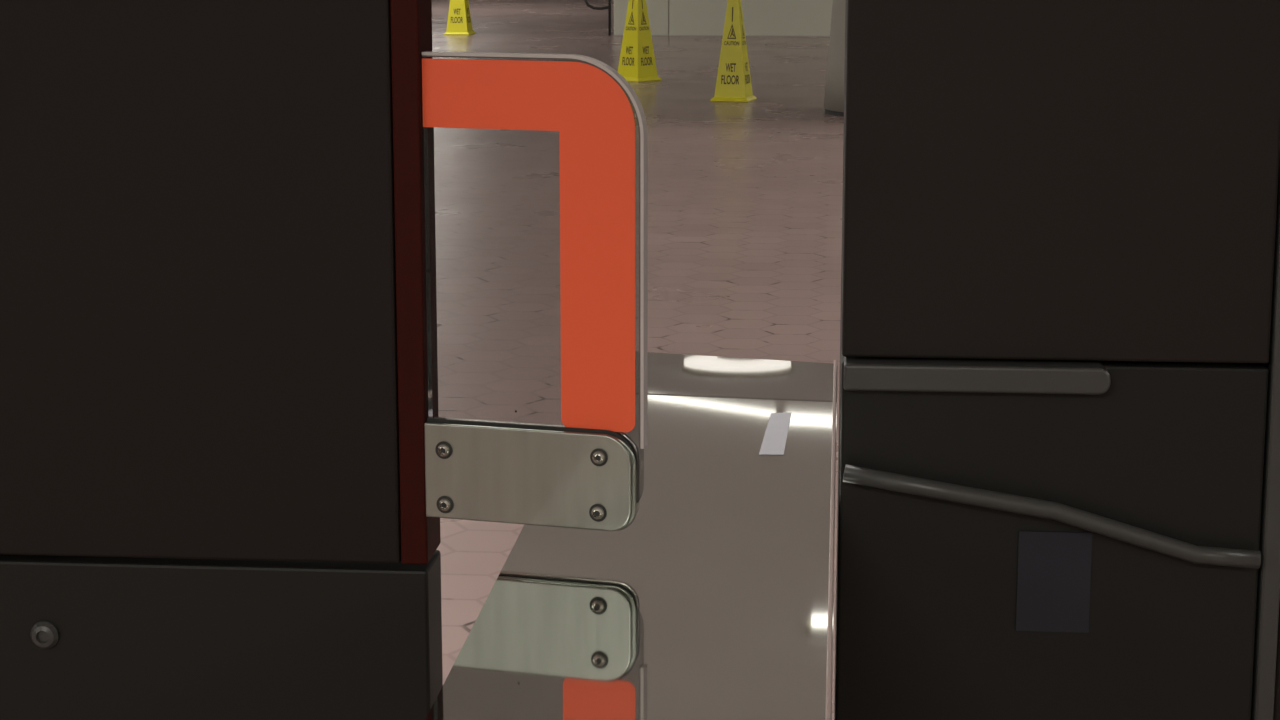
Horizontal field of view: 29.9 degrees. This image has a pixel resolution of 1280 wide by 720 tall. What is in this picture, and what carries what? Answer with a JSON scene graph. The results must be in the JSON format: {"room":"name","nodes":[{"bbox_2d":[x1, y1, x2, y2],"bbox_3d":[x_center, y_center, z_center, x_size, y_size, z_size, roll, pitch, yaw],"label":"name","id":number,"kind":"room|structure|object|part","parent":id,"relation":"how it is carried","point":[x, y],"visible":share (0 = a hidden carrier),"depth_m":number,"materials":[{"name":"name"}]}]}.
{"room":"subway station","nodes":[
{"label":"subway station","id":0,"kind":"room"},
{"bbox_2d":[432,0,843,719],"bbox_3d":[0.591,-2.118,18.962,30.000,0.100,50.000,1,11,5],"label":"floor","id":1,"kind":"structure","parent":0,"point":[745,198],"depth_m":10.90,"materials":[{"name":"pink tile"}]},
{"bbox_2d":[0,0,442,719],"bbox_3d":[-0.450,-0.037,2.147,0.530,2.250,0.082,1,11,5],"label":"gate pillar","id":2,"kind":"structure","parent":1,"relation":"on","point":[214,364],"depth_m":2.12,"materials":[{"name":"black metal"}]},
{"bbox_3d":[-0.450,0.578,2.271,0.530,0.817,0.073,1,11,5],"label":"panel","id":3,"kind":"part","parent":2,"relation":"part of","materials":[{"name":"black metal"}]},
{"bbox_3d":[-0.198,-0.481,2.044,0.024,1.338,0.072,1,11,5],"label":"corner panel","id":4,"kind":"part","parent":2,"relation":"part of","materials":[{"name":"red metal"}]},
{"bbox_2d":[422,51,647,530],"bbox_3d":[-0.092,-0.057,2.067,0.198,0.410,0.032,3,12,16],"label":"gate leaf","id":5,"kind":"object","parent":2,"relation":"attached to","point":[582,472],"visible":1,"depth_m":2.06,"materials":[{"name":"clear glass"},{"name":"orange-red film"},{"name":"brushed steel"}]},
{"bbox_3d":[-0.092,-0.062,2.072,0.196,0.396,0.010,3,12,16],"label":"glass pane","id":6,"kind":"part","parent":5,"relation":"part of","materials":[{"name":"clear glass"}]},
{"bbox_2d":[435,441,451,458],"bbox_3d":[-0.172,0.079,2.106,0.016,0.016,0.001,3,12,17],"label":"screw","id":7,"kind":"object","parent":5,"relation":"in","point":[442,442],"depth_m":2.11,"materials":[{"name":"silver metal"}]},
{"bbox_2d":[437,496,452,512],"bbox_3d":[-0.172,0.128,2.115,0.016,0.016,0.001,3,12,16],"label":"screw","id":8,"kind":"object","parent":5,"relation":"in","point":[441,497],"depth_m":2.11,"materials":[{"name":"silver metal"}]},
{"bbox_3d":[-0.098,0.102,2.091,0.190,0.086,0.005,3,12,16],"label":"bracket plate","id":9,"kind":"part","parent":5,"relation":"part of","materials":[{"name":"metal"}]},
{"bbox_3d":[-0.092,0.098,2.112,0.190,0.086,0.005,3,12,16],"label":"bracket plate","id":10,"kind":"part","parent":5,"relation":"part of","materials":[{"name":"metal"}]},
{"bbox_2d":[589,504,606,521],"bbox_3d":[-0.036,0.132,2.075,0.016,0.016,0.001,3,12,17],"label":"screw","id":11,"kind":"object","parent":5,"relation":"in","point":[605,512],"depth_m":2.07,"materials":[{"name":"silver metal"}]},
{"bbox_2d":[590,448,607,465],"bbox_3d":[-0.035,0.084,2.065,0.016,0.016,0.001,3,12,16],"label":"screw","id":12,"kind":"object","parent":5,"relation":"in","point":[606,457],"depth_m":2.06,"materials":[{"name":"silver metal"}]},
{"bbox_3d":[-0.096,0.102,2.095,0.193,0.085,0.003,3,12,16],"label":"bracket plate","id":13,"kind":"part","parent":5,"relation":"part of","materials":[{"name":"metal"}]},
{"bbox_2d":[443,0,475,34],"bbox_3d":[-1.937,-3.948,25.692,0.284,0.916,0.284,2,11,11],"label":"cone","id":14,"kind":"object","parent":1,"relation":"on","point":[459,22],"visible":1,"depth_m":25.65,"materials":[{"name":"yellow plastic"}]},
{"bbox_2d":[584,0,610,35],"bbox_3d":[-1.633,-3.970,25.539,2.658,1.017,0.034,1,11,5],"label":"handrail","id":15,"kind":"object","parent":1,"relation":"on","point":[608,7],"visible":0.84,"depth_m":25.48,"materials":[{"name":"metal"}]},
{"bbox_3d":[-0.323,-3.941,25.433,0.028,1.000,0.028,1,11,5],"label":"post","id":16,"kind":"part","parent":15,"relation":"part of","materials":[{"name":"metal"}]},
{"bbox_2d":[426,351,836,719],"bbox_3d":[0.032,0.617,2.231,0.283,0.935,1.816,1,11,5],"label":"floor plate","id":17,"kind":"object","parent":1,"relation":"on","point":[716,600],"depth_m":2.01,"materials":[{"name":"metal"}]},
{"bbox_3d":[0.145,0.078,2.568,0.026,0.001,0.206,1,11,6],"label":"paper strip","id":18,"kind":"part","parent":17,"relation":"part of","materials":[{"name":"white paper"}]},
{"bbox_3d":[0.168,0.168,2.099,0.004,0.004,1.750,1,11,5],"label":"edge trim","id":19,"kind":"part","parent":17,"relation":"part of","materials":[{"name":"silver metal"}]},
{"bbox_2d":[618,0,661,81],"bbox_3d":[-0.022,-2.719,19.388,0.284,0.916,0.284,10,15,42],"label":"cone","id":20,"kind":"object","parent":1,"relation":"on","point":[637,63],"visible":0.99,"depth_m":19.35,"materials":[{"name":"yellow plastic"}]},
{"bbox_2d":[614,0,832,36],"bbox_3d":[1.491,-3.989,25.391,3.580,1.110,0.340,1,11,5],"label":"wall","id":21,"kind":"structure","parent":1,"relation":"on","point":[762,18],"depth_m":25.36,"materials":[{"name":"paint"}]},
{"bbox_3d":[1.476,-3.422,25.355,3.525,0.012,0.007,1,11,5],"label":"skirting","id":22,"kind":"part","parent":21,"relation":"part of","materials":[{"name":"concrete"}]},
{"bbox_2d":[710,0,756,101],"bbox_3d":[0.686,-2.354,17.518,0.284,0.916,0.284,3,11,15],"label":"cone","id":23,"kind":"object","parent":1,"relation":"on","point":[733,82],"visible":1,"depth_m":17.47,"materials":[{"name":"yellow plastic"}]},
{"bbox_2d":[823,0,845,116],"bbox_3d":[1.818,-3.188,16.348,1.090,3.000,1.090,1,11,5],"label":"concrete column","id":24,"kind":"structure","parent":1,"relation":"on","point":[834,88],"depth_m":16.37,"materials":[{"name":"grey concrete"}]},
{"bbox_2d":[834,0,1279,719],"bbox_3d":[1.026,-0.156,3.151,1.516,2.100,2.044,1,11,5],"label":"cabinet","id":25,"kind":"object","parent":1,"relation":"on","point":[1060,254],"visible":1,"depth_m":2.21,"materials":[{"name":"brown metal"}]},
{"bbox_3d":[0.381,0.145,2.230,0.386,0.092,0.019,1,11,5],"label":"grab rail","id":26,"kind":"part","parent":25,"relation":"part of","materials":[{"name":"grey metal"}]},
{"bbox_2d":[1016,531,1091,632],"bbox_3d":[0.389,0.209,2.255,0.068,0.097,0.002,1,11,5],"label":"sticker","id":27,"kind":"object","parent":25,"relation":"attached to","point":[1054,575],"visible":1,"depth_m":2.25,"materials":[{"name":"grey paper"}]},
{"bbox_3d":[0.466,-0.644,3.106,0.391,0.925,2.000,1,11,5],"label":"panel","id":28,"kind":"part","parent":25,"relation":"part of","materials":[{"name":"brown metal"}]},
{"bbox_3d":[0.672,-0.162,3.181,0.018,1.900,2.004,1,11,5],"label":"corner post","id":29,"kind":"part","parent":25,"relation":"part of","materials":[{"name":"black metal"}]},
{"bbox_3d":[1.223,0.312,3.233,1.083,0.950,1.990,1,11,5],"label":"panel","id":30,"kind":"part","parent":25,"relation":"part of","materials":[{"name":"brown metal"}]}
]}

